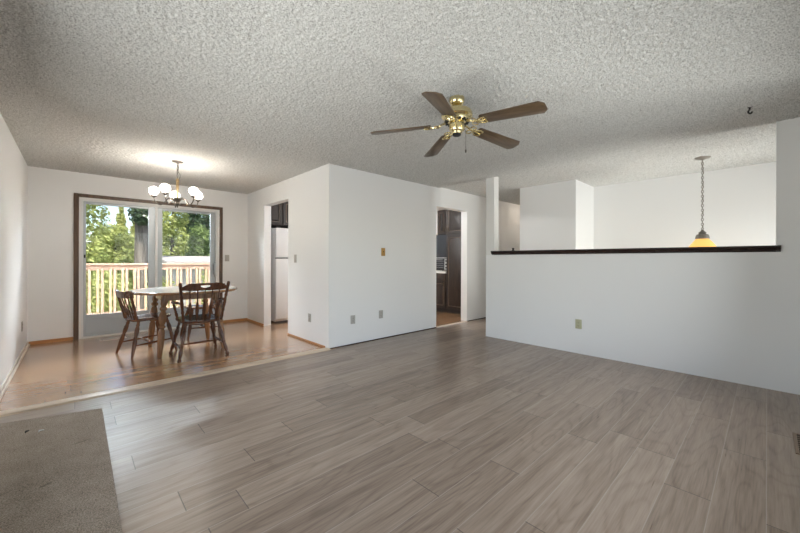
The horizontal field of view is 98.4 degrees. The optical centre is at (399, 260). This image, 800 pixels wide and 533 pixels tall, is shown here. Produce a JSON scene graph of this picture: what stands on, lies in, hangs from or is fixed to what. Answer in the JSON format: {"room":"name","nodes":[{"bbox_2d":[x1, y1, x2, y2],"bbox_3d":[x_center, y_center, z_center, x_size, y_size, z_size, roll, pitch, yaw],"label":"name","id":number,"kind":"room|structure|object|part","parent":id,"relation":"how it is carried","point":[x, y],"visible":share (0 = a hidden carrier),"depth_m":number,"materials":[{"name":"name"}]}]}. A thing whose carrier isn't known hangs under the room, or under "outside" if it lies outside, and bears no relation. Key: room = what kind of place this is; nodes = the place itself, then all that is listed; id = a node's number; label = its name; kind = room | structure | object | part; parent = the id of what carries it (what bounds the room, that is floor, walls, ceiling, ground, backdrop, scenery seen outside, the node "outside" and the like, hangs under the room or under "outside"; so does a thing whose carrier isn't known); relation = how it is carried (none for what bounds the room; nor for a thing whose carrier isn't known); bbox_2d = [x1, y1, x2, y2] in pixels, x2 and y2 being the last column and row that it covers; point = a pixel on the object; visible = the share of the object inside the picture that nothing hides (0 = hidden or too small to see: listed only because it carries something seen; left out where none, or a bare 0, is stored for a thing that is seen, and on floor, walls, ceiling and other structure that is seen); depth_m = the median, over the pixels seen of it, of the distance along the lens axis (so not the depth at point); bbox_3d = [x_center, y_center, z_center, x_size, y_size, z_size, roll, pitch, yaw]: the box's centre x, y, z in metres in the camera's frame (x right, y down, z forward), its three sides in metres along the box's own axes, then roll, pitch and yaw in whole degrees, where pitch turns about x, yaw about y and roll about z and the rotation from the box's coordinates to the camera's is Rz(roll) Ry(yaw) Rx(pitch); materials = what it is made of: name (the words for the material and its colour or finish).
{"room":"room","nodes":[
{"label":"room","id":0,"kind":"room"},
{"bbox_2d":[0,113,27,386],"bbox_3d":[-2.572,-0.027,1.954,0.120,2.620,7.611,0,0,-43],"label":"wall","id":1,"kind":"structure","parent":0,"point":[13,167],"depth_m":3.56,"materials":[{"name":"white paint"}]},
{"bbox_2d":[0,341,29,399],"bbox_3d":[-4.063,1.129,3.645,0.028,0.051,2.869,0,0,-43],"label":"baseboard","id":2,"kind":"structure","parent":1,"relation":"attached to","point":[14,368],"depth_m":3.50,"materials":[{"name":"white wood"}]},
{"bbox_2d":[27,166,271,341],"bbox_3d":[-2.472,-0.027,7.188,7.196,2.620,0.120,0,0,-43],"label":"wall","id":3,"kind":"structure","parent":0,"point":[50,249],"depth_m":4.93,"materials":[{"name":"white paint"}]},
{"bbox_2d":[29,318,246,344],"bbox_3d":[-3.993,1.132,5.671,2.880,0.046,0.013,0,0,-43],"label":"baseboard","id":4,"kind":"structure","parent":3,"relation":"attached to","point":[241,319],"depth_m":4.88,"materials":[{"name":"brown wood"}]},
{"bbox_2d":[73,193,222,339],"bbox_3d":[-4.030,0.092,5.709,1.992,2.126,0.138,0,0,-43],"label":"door","id":5,"kind":"structure","parent":3,"relation":"in","point":[106,324],"depth_m":5.46,"materials":[{"name":"brown wood"}]},
{"bbox_3d":[-4.376,0.983,5.363,0.750,0.200,0.012,0,0,-43],"label":"kick panel","id":6,"kind":"part","parent":5,"relation":"part of","materials":[{"name":"grey"}]},
{"bbox_3d":[-4.353,0.128,5.383,0.865,1.998,0.036,0,0,-43],"label":"panel","id":7,"kind":"part","parent":5,"relation":"part of","materials":[{"name":"clear glass"}]},
{"bbox_3d":[-4.036,1.141,5.710,1.825,0.024,0.127,0,0,-43],"label":"sill","id":8,"kind":"part","parent":5,"relation":"part of","materials":[{"name":"silver metal"}]},
{"bbox_3d":[-3.728,0.985,6.038,0.727,0.200,0.012,0,0,-43],"label":"kick panel","id":9,"kind":"part","parent":5,"relation":"part of","materials":[{"name":"grey"}]},
{"bbox_3d":[-3.734,0.130,6.030,0.903,1.998,0.036,0,0,-43],"label":"panel","id":10,"kind":"part","parent":5,"relation":"part of","materials":[{"name":"clear glass"}]},
{"bbox_3d":[-3.377,0.166,6.290,0.040,0.270,0.074,0,0,-43],"label":"handle","id":11,"kind":"part","parent":5,"relation":"part of","materials":[{"name":"grey metal"}]},
{"bbox_2d":[271,202,287,227],"bbox_3d":[-2.302,-0.896,6.860,0.920,0.480,0.577,0,0,-43],"label":"upper cabinet","id":12,"kind":"object","parent":3,"relation":"attached to","point":[279,212],"visible":0.3,"depth_m":6.53,"materials":[{"name":"brown wood"}]},
{"bbox_3d":[-2.339,-0.896,6.451,0.285,0.460,0.032,0,0,-43],"label":"door","id":13,"kind":"part","parent":12,"relation":"part of","materials":[{"name":"brown wood"}]},
{"bbox_3d":[-2.118,-0.896,6.659,0.285,0.460,0.032,0,0,-43],"label":"door","id":14,"kind":"part","parent":12,"relation":"part of","materials":[{"name":"brown wood"}]},
{"bbox_2d":[0,347,330,416],"bbox_3d":[-1.996,1.157,3.540,2.898,0.016,0.125,0,0,-43],"label":"trim","id":15,"kind":"structure","parent":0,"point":[209,372],"depth_m":3.16,"materials":[{"name":"brown wood"}]},
{"bbox_2d":[247,163,336,347],"bbox_3d":[-1.893,-0.085,5.634,0.125,2.500,2.939,0,0,-43],"label":"wall","id":16,"kind":"structure","parent":0,"point":[311,196],"depth_m":5.02,"materials":[{"name":"white paint"}]},
{"bbox_2d":[247,318,324,347],"bbox_3d":[-1.969,1.143,5.611,0.012,0.036,2.846,0,0,-43],"label":"baseboard","id":17,"kind":"structure","parent":16,"relation":"attached to","point":[250,320],"depth_m":5.11,"materials":[{"name":"brown wood"}]},
{"bbox_2d":[0,0,799,204],"bbox_3d":[0.830,-1.322,4.599,8.696,0.131,8.411,0,0,-43],"label":"ceiling","id":18,"kind":"structure","parent":0,"point":[251,96],"depth_m":2.48,"materials":[{"name":"white paint"}]},
{"bbox_2d":[148,160,202,207],"bbox_3d":[-2.883,-0.978,4.475,0.604,0.600,0.590,0,0,-43],"label":"chandelier","id":19,"kind":"object","parent":18,"relation":"hanging from","point":[195,193],"visible":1,"depth_m":4.39,"materials":[{"name":"white glass"}]},
{"bbox_3d":[-3.115,-0.879,4.364,0.116,0.106,0.116,0,0,-43],"label":"globe","id":20,"kind":"part","parent":19,"relation":"part of","materials":[{"name":"white glass"}]},
{"bbox_3d":[-2.859,-0.879,4.200,0.116,0.106,0.116,0,0,-43],"label":"globe","id":21,"kind":"part","parent":19,"relation":"part of","materials":[{"name":"white glass"}]},
{"bbox_3d":[-3.038,-0.879,4.657,0.116,0.106,0.116,0,0,-43],"label":"globe","id":22,"kind":"part","parent":19,"relation":"part of","materials":[{"name":"white glass"}]},
{"bbox_3d":[-2.625,-0.878,4.392,0.116,0.106,0.116,0,0,-43],"label":"globe","id":23,"kind":"part","parent":19,"relation":"part of","materials":[{"name":"white glass"}]},
{"bbox_3d":[-2.735,-0.878,4.675,0.116,0.106,0.116,0,0,-43],"label":"globe","id":24,"kind":"part","parent":19,"relation":"part of","materials":[{"name":"white glass"}]},
{"bbox_2d":[370,91,547,156],"bbox_3d":[0.482,-1.056,2.678,1.298,0.425,1.277,0,0,-43],"label":"ceiling fan","id":25,"kind":"object","parent":18,"relation":"hanging from","point":[456,116],"visible":1,"depth_m":2.63,"materials":[{"name":"brown wood"}]},
{"bbox_3d":[0.005,-1.028,2.729,0.473,0.008,0.136,-5,12,5],"label":"blade","id":26,"kind":"part","parent":25,"relation":"part of","materials":[{"name":"brown wood"}]},
{"bbox_3d":[0.343,-1.027,3.121,0.136,0.008,0.473,-12,-2,-14],"label":"blade","id":27,"kind":"part","parent":25,"relation":"part of","materials":[{"name":"brown wood"}]},
{"bbox_3d":[0.273,-1.027,2.287,0.136,0.008,0.473,13,10,21],"label":"blade","id":28,"kind":"part","parent":25,"relation":"part of","materials":[{"name":"brown wood"}]},
{"bbox_3d":[0.819,-1.025,2.920,0.473,0.008,0.136,6,-15,-31],"label":"blade","id":29,"kind":"part","parent":25,"relation":"part of","materials":[{"name":"brown wood"}]},
{"bbox_3d":[0.776,-1.025,2.405,0.473,0.008,0.136,7,-8,41],"label":"blade","id":30,"kind":"part","parent":25,"relation":"part of","materials":[{"name":"brown wood"}]},
{"bbox_2d":[689,156,716,246],"bbox_3d":[3.749,-0.695,4.277,0.296,1.166,0.296,0,0,-43],"label":"pendant lamp","id":31,"kind":"object","parent":18,"relation":"hanging from","point":[702,239],"visible":0.94,"depth_m":4.25,"materials":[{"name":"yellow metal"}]},
{"bbox_3d":[3.749,-0.806,4.277,0.022,0.880,0.022,0,0,2],"label":"chain","id":32,"kind":"part","parent":31,"relation":"part of","materials":[{"name":"silver metal"}]},
{"bbox_3d":[3.748,-0.190,4.277,0.296,0.156,0.296,0,0,-43],"label":"lamp shade","id":33,"kind":"part","parent":31,"relation":"part of","materials":[{"name":"yellow glass"}]},
{"bbox_2d":[0,311,799,532],"bbox_3d":[0.556,1.230,4.898,8.476,0.124,7.371,0,0,-43],"label":"floor","id":34,"kind":"structure","parent":0,"point":[456,428],"depth_m":2.30,"materials":[{"name":"grey wood"}]},
{"bbox_2d":[0,408,121,532],"bbox_3d":[-1.251,1.161,1.107,0.608,0.011,4.121,0,0,-43],"label":"rug","id":35,"kind":"object","parent":34,"relation":"on","point":[58,478],"visible":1,"depth_m":1.84,"materials":[{"name":"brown carpet"}]},
{"bbox_2d":[100,336,126,340],"bbox_3d":[-4.208,1.152,5.064,0.120,0.006,0.300,0,0,41],"label":"floor vent","id":36,"kind":"object","parent":34,"relation":"in","point":[125,336],"visible":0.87,"depth_m":5.04,"materials":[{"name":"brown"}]},
{"bbox_2d":[115,289,177,358],"bbox_3d":[-3.204,0.761,4.350,0.458,0.800,0.538,0,0,32],"label":"chair","id":37,"kind":"object","parent":34,"relation":"on","point":[120,295],"visible":0.94,"depth_m":4.23,"materials":[{"name":"brown wood"}]},
{"bbox_3d":[-3.454,0.548,4.272,0.112,0.357,0.037,0,0,-41],"label":"post","id":38,"kind":"part","parent":37,"relation":"part of","materials":[{"name":"brown wood"}]},
{"bbox_3d":[-3.443,0.946,4.291,0.159,0.429,0.045,0,0,-17],"label":"leg","id":39,"kind":"part","parent":37,"relation":"part of","materials":[{"name":"brown wood"}]},
{"bbox_3d":[-3.328,0.407,4.148,0.434,0.093,0.062,0,0,32],"label":"crest rail","id":40,"kind":"part","parent":37,"relation":"part of","materials":[{"name":"brown wood"}]},
{"bbox_3d":[-3.161,0.549,4.090,0.037,0.357,0.112,0,0,14],"label":"post","id":41,"kind":"part","parent":37,"relation":"part of","materials":[{"name":"brown wood"}]},
{"bbox_3d":[-3.151,0.946,4.109,0.045,0.429,0.159,0,0,-9],"label":"leg","id":42,"kind":"part","parent":37,"relation":"part of","materials":[{"name":"brown wood"}]},
{"bbox_3d":[-3.189,0.720,4.373,0.381,0.052,0.440,0,0,32],"label":"seat","id":43,"kind":"part","parent":37,"relation":"part of","materials":[{"name":"brown wood"}]},
{"bbox_3d":[-3.237,0.946,4.624,0.046,0.428,0.145,0,0,-16],"label":"leg","id":44,"kind":"part","parent":37,"relation":"part of","materials":[{"name":"brown wood"}]},
{"bbox_3d":[-2.944,0.947,4.443,0.145,0.428,0.046,0,0,-11],"label":"leg","id":45,"kind":"part","parent":37,"relation":"part of","materials":[{"name":"brown wood"}]},
{"bbox_2d":[130,285,237,357],"bbox_3d":[-2.859,0.771,4.616,1.240,0.779,1.240,0,0,-43],"label":"dining table","id":46,"kind":"object","parent":34,"relation":"on","point":[165,294],"visible":0.68,"depth_m":4.34,"materials":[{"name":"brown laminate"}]},
{"bbox_3d":[-3.307,0.785,4.633,0.118,0.748,0.106,0,0,-43],"label":"leg","id":47,"kind":"part","parent":46,"relation":"part of","materials":[{"name":"brown wood"}]},
{"bbox_3d":[-2.862,0.786,4.159,0.118,0.750,0.131,0,0,-43],"label":"leg","id":48,"kind":"part","parent":46,"relation":"part of","materials":[{"name":"brown wood"}]},
{"bbox_3d":[-2.848,0.786,5.064,0.118,0.748,0.106,0,0,-43],"label":"leg","id":49,"kind":"part","parent":46,"relation":"part of","materials":[{"name":"brown wood"}]},
{"bbox_3d":[-2.403,0.787,4.590,0.118,0.750,0.131,0,0,-43],"label":"leg","id":50,"kind":"part","parent":46,"relation":"part of","materials":[{"name":"brown wood"}]},
{"bbox_2d":[169,281,229,362],"bbox_3d":[-2.454,0.708,4.226,0.582,0.911,0.569,0,0,-43],"label":"armchair","id":51,"kind":"object","parent":34,"relation":"on","point":[198,318],"visible":1,"depth_m":4.12,"materials":[{"name":"brown wood"}]},
{"bbox_3d":[-2.765,0.947,4.245,0.151,0.429,0.048,0,0,0],"label":"leg","id":52,"kind":"part","parent":51,"relation":"part of","materials":[{"name":"brown wood"}]},
{"bbox_3d":[-2.480,0.491,3.922,0.038,0.477,0.149,0,0,-16],"label":"post","id":53,"kind":"part","parent":51,"relation":"part of","materials":[{"name":"brown wood"}]},
{"bbox_3d":[-2.494,0.948,3.957,0.047,0.430,0.165,0,0,-3],"label":"leg","id":54,"kind":"part","parent":51,"relation":"part of","materials":[{"name":"brown wood"}]},
{"bbox_3d":[-2.479,0.722,4.253,0.461,0.052,0.440,0,0,-43],"label":"seat","id":55,"kind":"part","parent":51,"relation":"part of","materials":[{"name":"brown wood"}]},
{"bbox_3d":[-2.278,0.310,4.040,0.482,0.086,0.059,0,0,-43],"label":"crest rail","id":56,"kind":"part","parent":51,"relation":"part of","materials":[{"name":"brown wood"}]},
{"bbox_3d":[-2.454,0.948,4.537,0.048,0.429,0.151,0,0,3],"label":"leg","id":57,"kind":"part","parent":51,"relation":"part of","materials":[{"name":"brown wood"}]},
{"bbox_3d":[-2.184,0.949,4.249,0.165,0.430,0.047,0,0,6],"label":"leg","id":58,"kind":"part","parent":51,"relation":"part of","materials":[{"name":"brown wood"}]},
{"bbox_3d":[-2.148,0.492,4.234,0.149,0.477,0.038,0,0,20],"label":"post","id":59,"kind":"part","parent":51,"relation":"part of","materials":[{"name":"brown wood"}]},
{"bbox_2d":[180,282,224,339],"bbox_3d":[-3.041,0.761,5.338,0.428,0.800,0.538,0,0,45],"label":"chair","id":60,"kind":"object","parent":34,"relation":"on","point":[213,301],"visible":0.35,"depth_m":5.28,"materials":[{"name":"brown wood"}]},
{"bbox_3d":[-3.305,0.946,5.295,0.145,0.428,0.046,0,0,2],"label":"leg","id":61,"kind":"part","parent":60,"relation":"part of","materials":[{"name":"brown wood"}]},
{"bbox_3d":[-3.082,0.947,5.074,0.046,0.428,0.145,0,0,-3],"label":"leg","id":62,"kind":"part","parent":60,"relation":"part of","materials":[{"name":"brown wood"}]},
{"bbox_3d":[-3.060,0.721,5.319,0.352,0.052,0.440,0,0,45],"label":"seat","id":63,"kind":"part","parent":60,"relation":"part of","materials":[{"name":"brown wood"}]},
{"bbox_2d":[271,227,287,322],"bbox_3d":[-2.208,0.274,6.787,0.760,1.773,0.746,0,0,-43],"label":"refrigerator","id":64,"kind":"object","parent":34,"relation":"on","point":[279,236],"visible":0.42,"depth_m":6.37,"materials":[{"name":"white metal"}]},
{"bbox_3d":[-2.002,0.529,6.567,0.760,1.114,0.050,0,0,-43],"label":"door","id":65,"kind":"part","parent":64,"relation":"part of","materials":[{"name":"white metal"}]},
{"bbox_3d":[-2.000,-0.317,6.567,0.760,0.554,0.050,0,0,-43],"label":"freezer door","id":66,"kind":"part","parent":64,"relation":"part of","materials":[{"name":"white metal"}]},
{"bbox_2d":[436,273,447,312],"bbox_3d":[1.056,0.731,7.991,0.652,0.875,0.495,0,0,-43],"label":"base cabinet","id":67,"kind":"object","parent":34,"relation":"on","point":[441,278],"visible":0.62,"depth_m":7.71,"materials":[{"name":"brown wood"}]},
{"bbox_3d":[0.850,0.378,7.796,0.020,0.140,0.465,0,0,-43],"label":"drawer","id":68,"kind":"part","parent":67,"relation":"part of","materials":[{"name":"brown wood"}]},
{"bbox_3d":[0.845,0.763,7.792,0.032,0.590,0.465,0,0,-43],"label":"door","id":69,"kind":"part","parent":67,"relation":"part of","materials":[{"name":"brown wood"}]},
{"bbox_3d":[0.797,0.273,8.308,0.653,0.039,1.315,0,0,-43],"label":"countertop","id":70,"kind":"structure","parent":67,"relation":"on","visible":0},
{"bbox_2d":[436,258,446,270],"bbox_3d":[1.032,0.104,7.963,0.407,0.300,0.460,0,0,-43],"label":"toaster oven","id":71,"kind":"object","parent":70,"relation":"on","point":[441,263],"visible":0.59,"depth_m":7.81,"materials":[{"name":"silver metal"}]},
{"bbox_3d":[0.879,0.086,7.888,0.014,0.235,0.330,0,0,-43],"label":"door","id":72,"kind":"part","parent":71,"relation":"part of","materials":[{"name":"clear glass"}]},
{"bbox_2d":[436,234,446,257],"bbox_3d":[1.146,-0.325,8.072,0.453,0.533,0.490,0,0,-43],"label":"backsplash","id":73,"kind":"structure","parent":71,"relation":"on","point":[441,240],"depth_m":7.99,"materials":[{"name":"black metal"}]},
{"bbox_2d":[446,210,460,314],"bbox_3d":[1.437,0.000,7.588,0.652,2.340,0.600,0,0,-43],"label":"pantry cabinet","id":74,"kind":"object","parent":34,"relation":"on","point":[453,302],"visible":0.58,"depth_m":7.44,"materials":[{"name":"brown wood"}]},
{"bbox_3d":[1.228,-0.863,7.390,0.032,0.575,0.570,0,0,-43],"label":"door","id":75,"kind":"part","parent":74,"relation":"part of","materials":[{"name":"brown wood"}]},
{"bbox_3d":[1.219,0.257,7.385,0.009,1.495,0.460,0,0,-43],"label":"panel moulding","id":76,"kind":"part","parent":74,"relation":"part of","materials":[{"name":"brown wood"}]},
{"bbox_2d":[792,432,799,454],"bbox_3d":[2.586,1.174,2.173,0.370,0.006,0.140,0,0,-43],"label":"floor vent","id":77,"kind":"object","parent":34,"relation":"in","point":[796,437],"visible":1,"depth_m":2.22,"materials":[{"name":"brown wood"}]},
{"bbox_2d":[337,165,519,346],"bbox_3d":[1.100,-0.077,6.526,5.458,2.500,0.140,0,0,-43],"label":"wall","id":78,"kind":"structure","parent":0,"point":[375,212],"depth_m":5.36,"materials":[{"name":"white paint"}]},
{"bbox_2d":[351,315,354,323],"bbox_3d":[-0.652,0.823,4.779,0.075,0.118,0.010,0,0,-43],"label":"wall outlet","id":79,"kind":"object","parent":78,"relation":"attached to","point":[352,316],"visible":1,"depth_m":4.78,"materials":[{"name":"grey plastic"}]},
{"bbox_2d":[379,310,382,317],"bbox_3d":[-0.283,0.804,5.126,0.075,0.118,0.010,0,0,-43],"label":"wall outlet","id":80,"kind":"object","parent":78,"relation":"attached to","point":[380,311],"visible":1,"depth_m":5.13,"materials":[{"name":"grey plastic"}]},
{"bbox_2d":[381,248,384,255],"bbox_3d":[-0.246,-0.124,5.151,0.072,0.118,0.020,0,0,-43],"label":"light switch","id":81,"kind":"object","parent":78,"relation":"attached to","point":[382,249],"visible":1,"depth_m":5.14,"materials":[{"name":"gold metal"}]},
{"bbox_2d":[330,317,485,348],"bbox_3d":[1.101,1.167,6.432,5.581,0.012,0.004,0,0,-43],"label":"baseboard","id":82,"kind":"structure","parent":78,"relation":"attached to","point":[484,317],"depth_m":5.19,"materials":[{"name":"black"}]},
{"bbox_2d":[436,213,437,234],"bbox_3d":[1.105,-0.077,8.548,0.120,2.500,2.799,0,0,-43],"label":"wall","id":83,"kind":"structure","parent":0,"point":[436,213],"depth_m":8.65,"materials":[{"name":"white paint"}]},
{"bbox_2d":[438,210,446,234],"bbox_3d":[1.172,-0.884,8.095,0.396,0.575,0.495,0,0,-43],"label":"upper cabinet","id":84,"kind":"object","parent":83,"relation":"attached to","point":[442,214],"visible":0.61,"depth_m":8.04,"materials":[{"name":"brown wood"}]},
{"bbox_3d":[1.135,-0.884,7.896,0.032,0.555,0.231,0,0,-43],"label":"door","id":85,"kind":"part","parent":84,"relation":"part of","materials":[{"name":"brown wood"}]},
{"bbox_2d":[436,321,467,327],"bbox_3d":[0.946,1.167,6.303,0.897,0.012,0.060,0,0,-43],"label":"trim","id":86,"kind":"structure","parent":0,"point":[462,321],"depth_m":6.27,"materials":[{"name":"brown wood"}]},
{"bbox_2d":[520,179,593,249],"bbox_3d":[2.948,0.638,6.987,2.370,3.920,2.002,0,0,-43],"label":"wall","id":87,"kind":"structure","parent":0,"point":[558,215],"depth_m":5.74,"materials":[{"name":"white paint"}]},
{"bbox_2d":[486,117,799,394],"bbox_3d":[2.879,0.638,3.775,0.130,3.920,4.395,0,0,-43],"label":"wall","id":88,"kind":"structure","parent":0,"point":[712,315],"depth_m":3.63,"materials":[{"name":"white paint"}]},
{"bbox_2d":[486,177,498,254],"bbox_3d":[1.425,-0.704,5.327,0.130,1.245,0.137,0,0,-43],"label":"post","id":89,"kind":"structure","parent":88,"relation":"on","point":[492,184],"depth_m":5.28,"materials":[{"name":"white paint"}]},
{"bbox_2d":[575,319,581,328],"bbox_3d":[2.247,0.804,4.345,0.010,0.118,0.075,0,0,-43],"label":"wall outlet","id":90,"kind":"object","parent":88,"relation":"attached to","point":[578,323],"visible":1,"depth_m":4.34,"materials":[{"name":"beige plastic"}]},
{"bbox_2d":[491,245,780,254],"bbox_3d":[2.461,-0.107,4.223,0.210,0.057,2.953,0,0,-43],"label":"trim rail","id":91,"kind":"object","parent":88,"relation":"on","point":[772,248],"visible":0.99,"depth_m":3.75,"materials":[{"name":"black wood"}]},
{"bbox_2d":[594,162,775,248],"bbox_3d":[4.610,0.642,4.781,0.130,3.920,3.490,0,0,-43],"label":"wall","id":92,"kind":"structure","parent":0,"point":[739,203],"depth_m":5.08,"materials":[{"name":"white paint"}]},
{"bbox_3d":[-4.614,1.215,6.657,6.800,0.035,2.024,0,0,-43],"label":"deck","id":93,"kind":"object","parent":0,"visible":0},
{"bbox_2d":[86,263,209,314],"bbox_3d":[-5.214,0.629,7.297,6.800,1.133,0.183,0,0,-43],"label":"deck railing","id":94,"kind":"object","parent":93,"relation":"on","point":[90,267],"visible":0.17,"depth_m":6.99,"materials":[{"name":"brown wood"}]},
{"bbox_3d":[-5.202,1.056,7.283,6.800,0.080,0.040,0,0,-43],"label":"rail","id":95,"kind":"part","parent":94,"relation":"part of","materials":[{"name":"brown wood"}]},
{"bbox_3d":[-5.200,0.151,7.283,6.800,0.100,0.040,0,0,-43],"label":"rail","id":96,"kind":"part","parent":94,"relation":"part of","materials":[{"name":"brown wood"}]},
{"bbox_3d":[-5.201,0.082,7.285,6.800,0.038,0.150,0,0,-43],"label":"cap rail","id":97,"kind":"part","parent":94,"relation":"part of","materials":[{"name":"brown wood"}]},
{"label":"outside","id":98,"kind":"structure","parent":0,"visible":0},
{"bbox_3d":[-26.068,3.000,42.322,100.000,0.600,82.629,0,0,-43],"label":"ground","id":99,"kind":"structure","parent":98,"visible":0},
{"bbox_2d":[86,204,111,312],"bbox_3d":[-9.255,-0.615,9.999,1.435,6.722,1.393,0,0,-43],"label":"maple tree","id":100,"kind":"object","parent":99,"relation":"on","point":[98,230],"visible":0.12,"depth_m":10.12,"materials":[{"name":"green plant"}]},
{"bbox_2d":[86,223,134,308],"bbox_3d":[-10.622,0.695,12.800,2.155,4.096,2.075,0,0,-1],"label":"maple tree","id":101,"kind":"object","parent":99,"relation":"on","point":[115,241],"visible":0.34,"depth_m":12.57,"materials":[{"name":"green plant"}]},
{"bbox_2d":[86,270,136,312],"bbox_3d":[-6.979,1.419,8.283,1.047,2.711,1.065,0,0,-43],"label":"shrub","id":102,"kind":"object","parent":99,"relation":"on","point":[118,287],"visible":0.15,"depth_m":8.12,"materials":[{"name":"green plant"}]},
{"bbox_2d":[112,207,132,287],"bbox_3d":[-17.025,-0.432,21.047,2.292,6.314,2.338,0,0,2],"label":"cedar tree","id":103,"kind":"object","parent":99,"relation":"on","point":[120,218],"visible":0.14,"depth_m":20.97,"materials":[{"name":"green plant"}]},
{"bbox_2d":[129,221,134,255],"bbox_3d":[-18.953,-0.240,24.674,2.231,5.921,2.382,0,0,-43],"label":"cedar tree","id":104,"kind":"object","parent":99,"relation":"on","point":[132,230],"visible":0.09,"depth_m":24.52,"materials":[{"name":"green plant"}]},
{"bbox_2d":[127,208,147,309],"bbox_3d":[-8.240,-1.002,11.462,1.731,7.502,1.806,0,0,-43],"label":"fir tree","id":105,"kind":"object","parent":99,"relation":"on","point":[139,216],"visible":0.19,"depth_m":11.11,"materials":[{"name":"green plant"}]},
{"bbox_2d":[147,276,179,306],"bbox_3d":[-6.334,1.551,9.160,0.923,2.414,0.922,0,0,-43],"label":"shrub","id":106,"kind":"object","parent":99,"relation":"on","point":[173,282],"visible":0.02,"depth_m":9.22,"materials":[{"name":"green plant"}]},
{"bbox_2d":[162,211,189,255],"bbox_3d":[-9.626,-0.790,14.541,1.412,7.070,1.389,0,0,-21],"label":"maple tree","id":107,"kind":"object","parent":99,"relation":"on","point":[169,235],"visible":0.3,"depth_m":14.46,"materials":[{"name":"green plant"}]},
{"bbox_2d":[162,256,209,305],"bbox_3d":[-6.266,1.303,12.487,4.060,2.900,2.525,0,0,-43],"label":"shed","id":108,"kind":"object","parent":99,"relation":"on","point":[165,259],"visible":0.07,"depth_m":10.90,"materials":[{"name":"grey"}]},
{"bbox_2d":[170,214,209,253],"bbox_3d":[-19.889,-0.848,33.684,5.702,7.834,5.817,0,0,-43],"label":"tree","id":109,"kind":"object","parent":99,"relation":"on","point":[200,214],"visible":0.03,"depth_m":32.72,"materials":[{"name":"green plant"}]},
{"bbox_2d":[179,213,204,255],"bbox_3d":[-11.572,-1.641,19.345,2.102,8.760,2.122,0,0,-43],"label":"fir tree","id":110,"kind":"object","parent":99,"relation":"on","point":[193,218],"visible":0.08,"depth_m":19.09,"materials":[{"name":"green plant"}]},
{"bbox_2d":[183,223,209,255],"bbox_3d":[-9.864,0.452,16.846,1.650,4.584,1.680,0,0,-43],"label":"maple tree","id":111,"kind":"object","parent":99,"relation":"on","point":[200,251],"visible":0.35,"depth_m":16.63,"materials":[{"name":"green plant"}]},
{"bbox_2d":[192,271,207,303],"bbox_3d":[-5.409,1.511,9.744,1.059,2.495,1.075,0,0,-43],"label":"shrub","id":112,"kind":"object","parent":99,"relation":"on","point":[202,276],"visible":0.02,"depth_m":9.66,"materials":[{"name":"green plant"}]},
{"bbox_2d":[199,214,209,255],"bbox_3d":[-12.367,-1.519,22.048,2.343,8.513,2.360,0,0,-43],"label":"fir tree","id":113,"kind":"object","parent":99,"relation":"on","point":[206,223],"visible":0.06,"depth_m":21.80,"materials":[{"name":"green plant"}]}
]}

